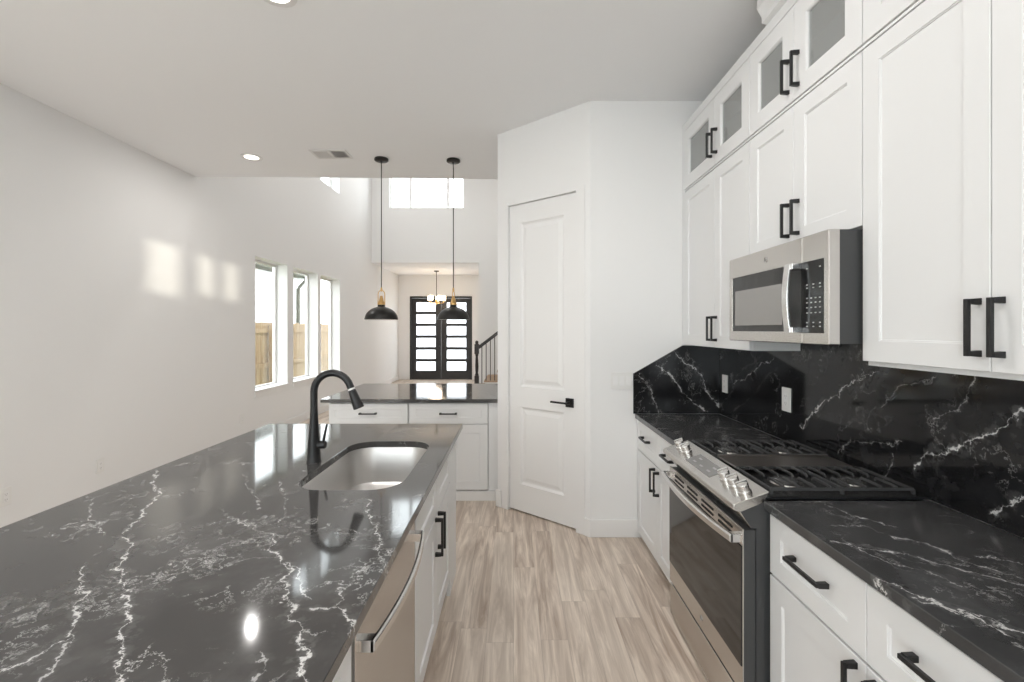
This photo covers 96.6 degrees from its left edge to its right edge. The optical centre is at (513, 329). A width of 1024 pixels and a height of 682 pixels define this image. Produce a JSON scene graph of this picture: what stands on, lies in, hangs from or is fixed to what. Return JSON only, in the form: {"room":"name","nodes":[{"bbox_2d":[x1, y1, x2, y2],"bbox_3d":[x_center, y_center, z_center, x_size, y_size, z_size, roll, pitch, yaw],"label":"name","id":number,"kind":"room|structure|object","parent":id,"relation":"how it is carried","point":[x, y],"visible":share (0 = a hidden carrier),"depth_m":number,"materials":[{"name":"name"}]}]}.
{"room":"kitchen","nodes":[
{"label":"kitchen","id":0,"kind":"room"},
{"bbox_2d":[0,83,399,527],"bbox_3d":[-3.440,-1.450,4.925,0.220,5.800,16.850,0,0,0],"label":"wall","id":1,"kind":"structure","parent":0,"point":[127,275],"depth_m":4.05,"materials":[{"name":"white paint"}]},
{"bbox_2d":[0,486,11,507],"bbox_3d":[-3.325,1.096,2.985,0.008,0.118,0.072,0,0,0],"label":"wall outlet","id":2,"kind":"object","parent":1,"relation":"attached to","point":[5,493],"visible":1,"depth_m":2.98,"materials":[{"name":"white plastic"}]},
{"bbox_2d":[3,491,8,502],"bbox_3d":[-3.322,1.096,2.985,0.002,0.068,0.034,0,0,0],"label":"receptacle","id":3,"kind":"object","parent":2,"relation":"attached to","point":[5,493],"depth_m":2.98,"materials":[{"name":"white paint"}]},
{"bbox_2d":[96,457,103,473],"bbox_3d":[-3.325,1.096,3.670,0.008,0.118,0.072,0,0,0],"label":"wall outlet","id":4,"kind":"object","parent":1,"relation":"attached to","point":[99,462],"visible":1,"depth_m":3.66,"materials":[{"name":"white plastic"}]},
{"bbox_2d":[99,461,102,469],"bbox_3d":[-3.322,1.096,3.670,0.002,0.068,0.034,0,0,0],"label":"receptacle","id":5,"kind":"object","parent":4,"relation":"attached to","point":[100,462],"depth_m":3.67,"materials":[{"name":"white paint"}]},
{"bbox_2d":[254,259,289,397],"bbox_3d":[-3.419,-0.035,6.298,0.222,1.830,0.896,0,0,0],"label":"window","id":6,"kind":"structure","parent":1,"relation":"in","point":[273,387],"depth_m":6.66,"materials":[{"name":"white paint"}]},
{"bbox_2d":[292,270,315,387],"bbox_3d":[-3.419,-0.035,7.330,0.222,1.830,0.927,0,0,0],"label":"window","id":7,"kind":"structure","parent":1,"relation":"in","point":[305,379],"depth_m":7.73,"materials":[{"name":"white paint"}]},
{"bbox_2d":[321,277,340,379],"bbox_3d":[-3.419,-0.035,8.317,0.222,1.830,0.926,0,0,0],"label":"window","id":8,"kind":"structure","parent":1,"relation":"in","point":[325,279],"depth_m":8.71,"materials":[{"name":"white paint"}]},
{"bbox_2d":[278,375,398,423],"bbox_3d":[-3.323,1.387,4.850,0.014,0.125,16.700,0,0,0],"label":"baseboard","id":9,"kind":"structure","parent":1,"relation":"attached to","point":[300,418],"depth_m":7.36,"materials":[{"name":"white paint"}]},
{"bbox_2d":[0,0,765,178],"bbox_3d":[0.135,-1.700,0.725,6.930,0.200,8.450,0,0,0],"label":"ceiling","id":10,"kind":"structure","parent":0,"point":[194,86],"depth_m":2.77,"materials":[{"name":"white paint"}]},
{"bbox_2d":[240,153,262,160],"bbox_3d":[-2.430,-1.597,4.230,0.184,0.006,0.184,0,0,0],"label":"recessed light","id":11,"kind":"object","parent":10,"relation":"in","point":[248,156],"visible":1,"depth_m":4.23,"materials":[{"name":"white"}]},
{"bbox_2d":[244,155,258,159],"bbox_3d":[-2.430,-1.598,4.230,0.122,0.003,0.122,0,0,6],"label":"diffuser","id":12,"kind":"object","parent":11,"relation":"attached to","point":[249,157],"depth_m":4.23,"materials":[{"name":"white"}]},
{"bbox_2d":[264,0,296,7],"bbox_3d":[-1.130,-1.597,2.170,0.184,0.006,0.184,0,0,0],"label":"recessed light","id":13,"kind":"object","parent":10,"relation":"in","point":[279,3],"visible":1,"depth_m":2.23,"materials":[{"name":"white"}]},
{"bbox_2d":[272,0,289,2],"bbox_3d":[-1.130,-1.598,2.170,0.122,0.003,0.122,0,0,-6],"label":"diffuser","id":14,"kind":"object","parent":13,"relation":"attached to","point":[273,1],"depth_m":2.22,"materials":[{"name":"white"}]},
{"bbox_2d":[308,149,352,158],"bbox_3d":[-1.660,-1.595,4.155,0.330,0.010,0.210,0,0,0],"label":"ceiling vent","id":15,"kind":"object","parent":10,"relation":"in","point":[319,153],"visible":1,"depth_m":4.14,"materials":[{"name":"white metal"}]},
{"bbox_2d":[364,156,397,319],"bbox_3d":[-1.237,-0.847,4.270,0.308,1.507,0.308,0,0,0],"label":"pendant lamp","id":16,"kind":"object","parent":10,"relation":"hanging from","point":[381,312],"visible":1,"depth_m":4.23,"materials":[{"name":"black metal"}]},
{"bbox_2d":[377,296,384,304],"bbox_3d":[-1.237,-0.274,4.270,0.072,0.083,0.072,0,0,0],"label":"socket","id":17,"kind":"object","parent":16,"relation":"attached to","point":[381,301],"depth_m":4.25,"materials":[{"name":"gold metal"}]},
{"bbox_2d":[437,157,469,319],"bbox_3d":[-0.567,-0.847,4.300,0.308,1.507,0.308,0,0,10],"label":"pendant lamp","id":18,"kind":"object","parent":10,"relation":"hanging from","point":[453,312],"visible":1,"depth_m":4.25,"materials":[{"name":"black metal"}]},
{"bbox_2d":[450,296,456,304],"bbox_3d":[-0.567,-0.274,4.300,0.072,0.083,0.072,0,0,10],"label":"socket","id":19,"kind":"object","parent":18,"relation":"attached to","point":[453,302],"depth_m":4.28,"materials":[{"name":"gold metal"}]},
{"bbox_2d":[374,263,478,274],"bbox_3d":[-2.005,-1.620,12.020,2.650,0.100,2.360,0,0,0],"label":"ceiling","id":20,"kind":"structure","parent":0,"point":[397,268],"depth_m":11.73,"materials":[{"name":"white paint"}]},
{"bbox_2d":[428,270,445,303],"bbox_3d":[-2.062,-1.125,12.217,0.490,0.890,0.476,0,0,0],"label":"chandelier","id":21,"kind":"object","parent":20,"relation":"hanging from","point":[430,297],"visible":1,"depth_m":12.19,"materials":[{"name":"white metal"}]},
{"bbox_2d":[372,178,497,382],"bbox_3d":[0.135,-1.450,10.770,6.930,5.800,0.140,0,0,0],"label":"wall","id":22,"kind":"structure","parent":0,"point":[409,235],"depth_m":10.70,"materials":[{"name":"white paint"}]},
{"bbox_2d":[390,178,463,207],"bbox_3d":[-2.035,-3.275,10.805,1.750,0.850,0.040,0,0,0],"label":"window","id":23,"kind":"structure","parent":22,"relation":"in","point":[390,178],"depth_m":10.79,"materials":[{"name":"white paint"}]},
{"bbox_2d":[398,275,478,379],"bbox_3d":[-2.005,-0.160,13.275,2.650,3.220,0.150,0,0,0],"label":"wall","id":24,"kind":"structure","parent":0,"point":[408,285],"depth_m":13.20,"materials":[{"name":"white paint"}]},
{"bbox_2d":[399,375,408,379],"bbox_3d":[-3.168,1.387,13.193,0.296,0.125,0.014,0,0,0],"label":"baseboard","id":25,"kind":"structure","parent":24,"relation":"attached to","point":[401,377],"depth_m":13.19,"materials":[{"name":"white paint"}]},
{"bbox_2d":[410,296,471,379],"bbox_3d":[-2.100,0.245,13.258,1.800,2.410,0.143,0,0,0],"label":"door","id":26,"kind":"structure","parent":24,"relation":"in","point":[439,349],"depth_m":13.25,"materials":[{"name":"black"}]},
{"bbox_2d":[298,379,708,681],"bbox_3d":[0.135,1.500,4.850,7.330,0.100,17.100,0,0,0],"label":"floor","id":27,"kind":"structure","parent":0,"point":[532,598],"depth_m":2.38,"materials":[{"name":"brown wood"}]},
{"bbox_2d":[332,646,350,681],"bbox_3d":[-0.636,1.034,0.555,0.657,0.831,0.869,0,0,0],"label":"base cabinet","id":28,"kind":"object","parent":27,"relation":"on","point":[343,674],"visible":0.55,"depth_m":0.93,"materials":[{"name":"white paint"}]},
{"bbox_2d":[329,403,408,423],"bbox_3d":[-1.233,0.992,4.162,0.677,0.746,0.657,0,0,0],"label":"base cabinet","id":29,"kind":"object","parent":27,"relation":"on","point":[339,413],"visible":0.28,"depth_m":3.87,"materials":[{"name":"white paint"}]},
{"bbox_2d":[320,384,497,402],"bbox_3d":[-0.878,0.602,4.393,1.493,0.030,1.115,0,0,0],"label":"countertop","id":30,"kind":"structure","parent":29,"relation":"on","point":[368,393],"depth_m":4.12,"materials":[{"name":"black stone"}]},
{"bbox_2d":[351,522,423,681],"bbox_3d":[-0.609,1.036,1.297,0.652,0.829,0.604,0,0,0],"label":"dishwasher","id":31,"kind":"object","parent":27,"relation":"on","point":[383,646],"visible":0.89,"depth_m":1.27,"materials":[{"name":"grey metal"}]},
{"bbox_2d":[415,442,455,681],"bbox_3d":[-0.636,1.034,2.171,0.657,0.831,1.131,0,0,0],"label":"base cabinet","id":32,"kind":"object","parent":27,"relation":"on","point":[434,579],"visible":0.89,"depth_m":2.00,"materials":[{"name":"white paint"}]},
{"bbox_2d":[0,424,462,681],"bbox_3d":[-0.918,0.602,1.445,1.203,0.030,2.790,0,0,0],"label":"countertop","id":33,"kind":"structure","parent":32,"relation":"on","point":[216,563],"depth_m":1.14,"materials":[{"name":"black stone"}]},
{"bbox_2d":[306,370,363,463],"bbox_3d":[-0.791,0.382,2.025,0.252,0.409,0.062,0,0,0],"label":"faucet","id":34,"kind":"object","parent":33,"relation":"on","point":[314,443],"visible":1,"depth_m":2.01,"materials":[{"name":"black metal"}]},
{"bbox_2d":[302,447,426,489],"bbox_3d":[-0.626,0.720,2.030,0.476,0.204,0.796,0,0,0],"label":"sink","id":35,"kind":"object","parent":33,"relation":"in","point":[371,468],"visible":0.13,"depth_m":2.37,"materials":[{"name":"grey metal"}]},
{"bbox_2d":[409,403,497,489],"bbox_3d":[-0.512,0.994,4.162,0.760,0.750,0.657,0,0,0],"label":"base cabinet","id":36,"kind":"object","parent":27,"relation":"on","point":[472,443],"depth_m":3.88,"materials":[{"name":"white paint"}]},
{"bbox_2d":[456,490,495,500],"bbox_3d":[-0.861,1.410,3.873,1.422,0.080,0.031,0,0,0],"label":"plinth","id":37,"kind":"object","parent":27,"relation":"on","point":[461,495],"visible":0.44,"depth_m":3.86,"materials":[{"name":"white paint"}]},
{"bbox_2d":[474,331,497,383],"bbox_3d":[1.120,-0.553,9.990,3.970,4.006,1.320,0,0,0],"label":"staircase","id":38,"kind":"structure","parent":27,"relation":"on","point":[490,378],"depth_m":9.36,"materials":[{"name":"white paint"}]},
{"bbox_2d":[637,420,676,581],"bbox_3d":[1.139,1.034,2.749,0.620,0.831,0.874,0,0,0],"label":"base cabinet","id":39,"kind":"object","parent":27,"relation":"on","point":[652,488],"visible":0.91,"depth_m":2.80,"materials":[{"name":"white paint"}]},
{"bbox_2d":[635,414,786,444],"bbox_3d":[1.139,0.602,2.743,0.586,0.030,0.863,0,0,0],"label":"countertop","id":40,"kind":"structure","parent":39,"relation":"on","point":[671,427],"depth_m":2.73,"materials":[{"name":"black stone"}]},
{"bbox_2d":[662,438,928,681],"bbox_3d":[1.075,0.991,1.938,0.709,0.919,0.738,0,0,0],"label":"range","id":41,"kind":"object","parent":27,"relation":"on","point":[719,523],"visible":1,"depth_m":1.76,"materials":[{"name":"grey metal"}]},
{"bbox_2d":[694,443,928,498],"bbox_3d":[1.151,0.581,1.938,0.558,0.011,0.737,0,0,0],"label":"cooktop","id":42,"kind":"object","parent":41,"relation":"in","point":[731,461],"depth_m":1.81,"materials":[{"name":"black metal"}]},
{"bbox_2d":[770,514,1003,681],"bbox_3d":[1.145,1.034,1.131,0.612,0.831,0.852,0,0,0],"label":"base cabinet","id":43,"kind":"object","parent":27,"relation":"on","point":[827,624],"visible":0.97,"depth_m":1.24,"materials":[{"name":"white paint"}]},
{"bbox_2d":[764,501,1023,681],"bbox_3d":[1.145,0.602,0.932,0.574,0.030,1.264,0,0,0],"label":"countertop","id":44,"kind":"structure","parent":43,"relation":"on","point":[960,575],"depth_m":1.15,"materials":[{"name":"black stone"}]},
{"bbox_2d":[498,101,589,518],"bbox_3d":[0.239,-0.075,3.510,0.868,3.050,0.110,0,0,40],"label":"wall","id":45,"kind":"structure","parent":0,"point":[549,155],"depth_m":3.43,"materials":[{"name":"white paint"}]},
{"bbox_2d":[496,489,500,507],"bbox_3d":[-0.121,1.380,3.729,0.058,0.140,0.014,0,0,40],"label":"baseboard","id":46,"kind":"structure","parent":45,"relation":"attached to","point":[498,492],"depth_m":3.72,"materials":[{"name":"white paint"}]},
{"bbox_2d":[501,184,584,534],"bbox_3d":[0.228,0.212,3.493,0.779,2.475,0.150,0,0,40],"label":"door","id":47,"kind":"structure","parent":45,"relation":"in","point":[543,238],"depth_m":3.48,"materials":[{"name":"white paint"}]},
{"bbox_2d":[584,518,589,536],"bbox_3d":[0.519,1.387,3.197,0.046,0.125,0.014,0,0,40],"label":"baseboard","id":48,"kind":"structure","parent":45,"relation":"attached to","point":[586,520],"depth_m":3.19,"materials":[{"name":"white paint"}]},
{"bbox_2d":[590,101,702,518],"bbox_3d":[0.997,-0.075,3.250,0.917,3.050,0.120,0,0,0],"label":"wall","id":49,"kind":"structure","parent":0,"point":[636,146],"depth_m":3.19,"materials":[{"name":"white paint"}]},
{"bbox_2d":[590,519,640,536],"bbox_3d":[0.716,1.387,3.183,0.368,0.125,0.014,0,0,0],"label":"baseboard","id":50,"kind":"structure","parent":49,"relation":"attached to","point":[598,527],"depth_m":3.18,"materials":[{"name":"white paint"}]},
{"bbox_2d":[611,372,632,388],"bbox_3d":[0.757,0.358,3.183,0.150,0.118,0.012,0,0,0],"label":"light switch","id":51,"kind":"object","parent":49,"relation":"attached to","point":[619,380],"visible":1,"depth_m":3.18,"materials":[{"name":"white plastic"}]},
{"bbox_2d":[633,346,718,413],"bbox_3d":[1.134,0.349,3.183,0.596,0.474,0.014,0,0,0],"label":"backsplash","id":52,"kind":"structure","parent":49,"relation":"attached to","point":[685,380],"depth_m":3.18,"materials":[{"name":"black stone"}]},
{"bbox_2d":[723,415,1023,538],"bbox_3d":[1.530,-0.175,-0.095,0.150,3.250,6.810,0,0,0],"label":"wall","id":53,"kind":"structure","parent":0,"point":[723,415],"depth_m":1.49,"materials":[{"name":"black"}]},
{"bbox_2d":[684,46,751,191],"bbox_3d":[1.298,-1.185,2.714,0.309,0.466,0.871,0,0,0],"label":"upper cabinet","id":54,"kind":"object","parent":53,"relation":"attached to","point":[719,127],"visible":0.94,"depth_m":2.71,"materials":[{"name":"white paint"}]},
{"bbox_2d":[684,141,799,350],"bbox_3d":[1.298,-0.418,2.714,0.309,1.051,0.871,0,0,0],"label":"upper cabinet","id":55,"kind":"object","parent":53,"relation":"attached to","point":[717,207],"visible":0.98,"depth_m":2.65,"materials":[{"name":"white paint"}]},
{"bbox_2d":[682,125,684,344],"bbox_3d":[1.316,-0.655,3.169,0.272,1.525,0.036,0,0,0],"label":"strip","id":56,"kind":"object","parent":55,"relation":"attached to","point":[683,190],"visible":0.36,"depth_m":3.17,"materials":[{"name":"white paint"}]},
{"bbox_2d":[750,0,864,253],"bbox_3d":[1.298,-0.884,1.910,0.309,1.068,0.733,0,0,0],"label":"upper cabinet","id":57,"kind":"object","parent":53,"relation":"attached to","point":[806,167],"depth_m":1.88,"materials":[{"name":"white paint"}]},
{"bbox_2d":[757,0,786,24],"bbox_3d":[1.296,-1.510,1.421,0.317,0.181,1.419,0,0,0],"label":"trim","id":58,"kind":"structure","parent":57,"relation":"on","point":[767,9],"depth_m":2.07,"materials":[{"name":"white paint"}]},
{"bbox_2d":[730,229,862,344],"bbox_3d":[1.227,-0.143,1.905,0.408,0.398,0.714,0,0,0],"label":"microwave","id":59,"kind":"object","parent":57,"relation":"attached to","point":[807,289],"visible":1,"depth_m":1.69,"materials":[{"name":"grey metal"}]},
{"bbox_2d":[719,344,1023,537],"bbox_3d":[1.444,0.318,1.744,0.020,0.536,2.889,0,0,0],"label":"backsplash","id":60,"kind":"structure","parent":53,"relation":"attached to","point":[957,440],"depth_m":1.69,"materials":[{"name":"black stone"}]},
{"bbox_2d":[722,374,727,392],"bbox_3d":[1.429,0.367,3.085,0.008,0.120,0.074,0,0,0],"label":"wall outlet","id":61,"kind":"object","parent":60,"relation":"attached to","point":[724,377],"visible":1,"depth_m":3.07,"materials":[{"name":"white plastic"}]},
{"bbox_2d":[782,387,790,412],"bbox_3d":[1.429,0.367,2.389,0.008,0.125,0.076,0,0,0],"label":"wall outlet","id":62,"kind":"object","parent":60,"relation":"attached to","point":[786,392],"visible":1,"depth_m":2.38,"materials":[{"name":"white plastic"}]},
{"bbox_2d":[784,393,787,406],"bbox_3d":[1.426,0.367,2.389,0.002,0.068,0.034,0,0,0],"label":"receptacle","id":63,"kind":"object","parent":62,"relation":"attached to","point":[785,394],"depth_m":2.39,"materials":[{"name":"white paint"}]},
{"bbox_2d":[863,0,925,47],"bbox_3d":[1.298,-1.185,1.127,0.309,0.466,0.830,0,0,0],"label":"upper cabinet","id":64,"kind":"object","parent":53,"relation":"attached to","point":[879,16],"visible":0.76,"depth_m":1.46,"materials":[{"name":"white paint"}]},
{"bbox_2d":[863,0,1023,380],"bbox_3d":[1.298,-0.411,1.127,0.309,1.065,0.830,0,0,0],"label":"upper cabinet","id":65,"kind":"object","parent":53,"relation":"attached to","point":[943,87],"visible":1,"depth_m":1.25,"materials":[{"name":"white paint"}]},
{"label":"outside","id":66,"kind":"structure","parent":0,"visible":0},
{"bbox_3d":[-8.780,1.925,9.000,10.440,0.150,26.000,0,0,0],"label":"ground","id":67,"kind":"structure","parent":66,"visible":0},
{"bbox_2d":[255,263,304,323],"bbox_3d":[-10.260,-0.800,8.625,6.540,5.300,14.250,0,0,0],"label":"house","id":68,"kind":"structure","parent":67,"relation":"on","point":[263,273],"depth_m":13.50,"materials":[{"name":"white"}]},
{"bbox_2d":[255,322,327,385],"bbox_3d":[-5.236,0.844,12.021,0.147,2.012,16.042,0,0,0],"label":"wooden fence","id":69,"kind":"object","parent":67,"relation":"on","point":[263,331],"visible":0.06,"depth_m":9.85,"materials":[{"name":"brown wood"}]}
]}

